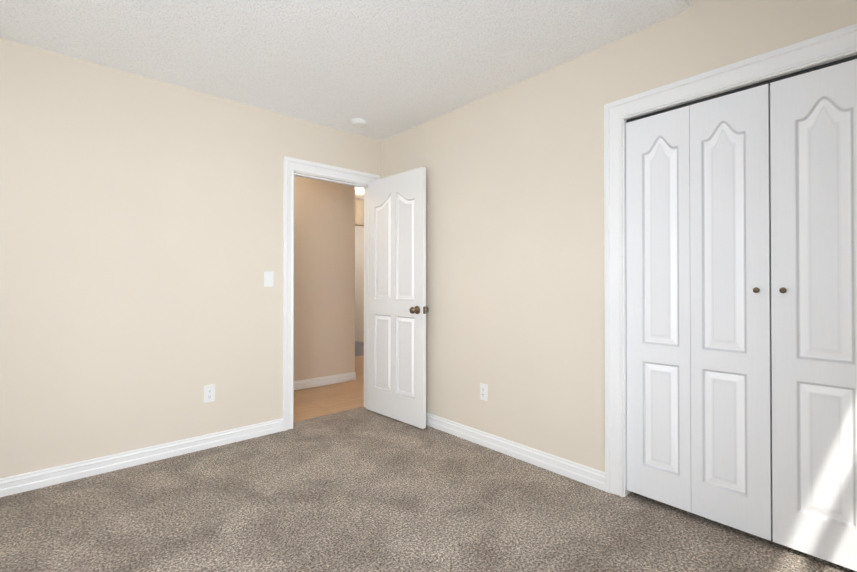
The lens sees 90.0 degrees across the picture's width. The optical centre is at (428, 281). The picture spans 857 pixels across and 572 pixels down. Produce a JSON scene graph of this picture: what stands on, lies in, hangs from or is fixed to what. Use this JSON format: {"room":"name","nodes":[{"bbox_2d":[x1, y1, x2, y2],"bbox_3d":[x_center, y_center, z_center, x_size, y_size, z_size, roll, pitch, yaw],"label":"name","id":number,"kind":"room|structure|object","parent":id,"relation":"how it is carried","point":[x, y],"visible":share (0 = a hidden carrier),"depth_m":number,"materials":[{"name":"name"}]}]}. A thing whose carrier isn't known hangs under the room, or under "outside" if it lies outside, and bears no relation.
{"room":"empty bedroom","nodes":[
{"label":"empty bedroom","id":0,"kind":"room"},
{"bbox_2d":[0,38,380,477],"bbox_3d":[-1.899,-0.331,2.701,3.820,2.950,0.120,0,-1,-42],"label":"wall","id":1,"kind":"structure","parent":0,"point":[141,239],"depth_m":2.67,"materials":[{"name":"paint"}]},
{"bbox_2d":[0,418,283,496],"bbox_3d":[-2.140,1.095,2.383,2.750,0.094,0.017,0,-1,-42],"label":"baseboard","id":2,"kind":"structure","parent":1,"relation":"attached to","point":[33,480],"depth_m":2.64,"materials":[{"name":"paint"}]},
{"bbox_2d":[204,385,214,402],"bbox_3d":[-1.509,0.774,2.955,0.070,0.115,0.008,0,-1,-42],"label":"outlet","id":3,"kind":"object","parent":1,"relation":"attached to","point":[209,393],"visible":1,"depth_m":2.95,"materials":[{"name":"white plastic"}]},
{"bbox_2d":[264,271,273,286],"bbox_3d":[-1.202,-0.017,3.232,0.070,0.115,0.012,0,-1,-42],"label":"light switch","id":4,"kind":"object","parent":1,"relation":"attached to","point":[268,278],"visible":1,"depth_m":3.23,"materials":[{"name":"white plastic"}]},
{"bbox_2d":[283,156,379,430],"bbox_3d":[-0.827,0.093,3.655,0.904,2.115,0.162,0,-1,-42],"label":"door frame","id":5,"kind":"structure","parent":1,"relation":"attached to","point":[292,167],"depth_m":3.35,"materials":[{"name":"paint"}]},
{"bbox_2d":[368,167,427,428],"bbox_3d":[-0.273,0.127,3.583,0.178,2.023,0.720,0,-1,-42],"label":"door","id":6,"kind":"structure","parent":5,"relation":"attached to","point":[397,309],"depth_m":3.52,"materials":[{"name":"paint"}]},
{"bbox_2d":[293,355,363,421],"bbox_3d":[-1.812,1.218,4.410,6.240,0.116,2.570,0,-1,-42],"label":"floor","id":7,"kind":"structure","parent":0,"point":[313,402],"depth_m":4.24,"materials":[{"name":"brown wood"}]},
{"bbox_2d":[294,176,363,380],"bbox_3d":[-2.806,-0.057,5.441,6.360,2.440,5.420,0,-1,-42],"label":"wall","id":8,"kind":"structure","parent":0,"point":[328,274],"depth_m":4.82,"materials":[{"name":"paint"}]},
{"bbox_2d":[294,372,355,390],"bbox_3d":[-2.398,1.104,3.678,4.151,0.094,0.017,0,-1,-42],"label":"baseboard","id":9,"kind":"structure","parent":8,"relation":"attached to","point":[320,381],"depth_m":4.76,"materials":[{"name":"paint"}]},
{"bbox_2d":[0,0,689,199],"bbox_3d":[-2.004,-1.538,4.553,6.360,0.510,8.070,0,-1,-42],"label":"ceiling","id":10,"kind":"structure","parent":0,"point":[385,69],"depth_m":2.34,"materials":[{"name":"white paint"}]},
{"bbox_2d":[351,118,367,127],"bbox_3d":[-0.560,-1.271,3.460,0.136,0.039,0.136,0,-1,-42],"label":"smoke detector","id":11,"kind":"object","parent":10,"relation":"attached to","point":[359,123],"visible":1,"depth_m":3.42,"materials":[{"name":"white plastic"}]},
{"bbox_2d":[355,341,363,355],"bbox_3d":[-2.076,1.240,7.808,1.866,0.120,2.850,0,-1,-42],"label":"floor","id":12,"kind":"structure","parent":0,"point":[359,348],"depth_m":7.51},
{"bbox_2d":[0,407,856,571],"bbox_3d":[-0.612,1.195,1.339,3.940,0.120,3.870,0,-1,-42],"label":"floor carpet","id":13,"kind":"object","parent":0,"point":[361,489],"visible":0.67,"depth_m":2.06,"materials":[{"name":"grey carpet"}]},
{"bbox_2d":[381,0,856,471],"bbox_3d":[0.856,-0.332,2.573,0.120,2.950,3.740,0,-1,-42],"label":"wall","id":14,"kind":"structure","parent":0,"point":[515,245],"depth_m":2.67,"materials":[{"name":"paint"}]},
{"bbox_2d":[480,383,487,400],"bbox_3d":[0.385,0.774,2.997,0.008,0.115,0.070,0,-1,-42],"label":"outlet","id":15,"kind":"object","parent":14,"relation":"attached to","point":[484,392],"visible":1,"depth_m":2.99,"materials":[{"name":"white plastic"}]},
{"bbox_2d":[426,412,604,490],"bbox_3d":[0.261,1.100,3.121,0.026,0.094,2.117,0,-1,-42],"label":"baseboard","id":16,"kind":"structure","parent":14,"relation":"attached to","point":[595,478],"depth_m":2.73,"materials":[{"name":"paint"}]},
{"bbox_2d":[626,106,690,512],"bbox_3d":[1.170,0.131,2.186,0.032,1.959,0.302,0,-1,-42],"label":"closet door leaf","id":17,"kind":"structure","parent":14,"relation":"in","point":[658,308],"depth_m":2.17,"materials":[{"name":"paint"}]},
{"bbox_2d":[604,24,856,496],"bbox_3d":[1.483,0.084,1.853,0.141,2.108,1.422,0,-1,-42],"label":"trim","id":18,"kind":"structure","parent":14,"relation":"attached to","point":[832,46],"depth_m":2.28,"materials":[{"name":"paint"}]},
{"bbox_2d":[690,84,771,540],"bbox_3d":[1.363,0.130,1.950,0.058,1.959,0.302,0,-1,-42],"label":"closet door leaf","id":19,"kind":"structure","parent":14,"relation":"in","point":[730,320],"depth_m":1.94,"materials":[{"name":"paint"}]},
{"bbox_2d":[626,55,856,122],"bbox_3d":[1.480,-0.859,1.856,0.030,0.019,1.218,0,-1,-42],"label":"door track","id":20,"kind":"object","parent":14,"relation":"attached to","point":[757,84],"depth_m":1.89,"materials":[{"name":"black metal"}]},
{"bbox_2d":[770,59,856,570],"bbox_3d":[1.568,0.128,1.720,0.058,1.959,0.302,0,-1,-42],"label":"closet door leaf","id":21,"kind":"structure","parent":14,"relation":"in","point":[813,134],"depth_m":1.73,"materials":[{"name":"paint"}]}
]}

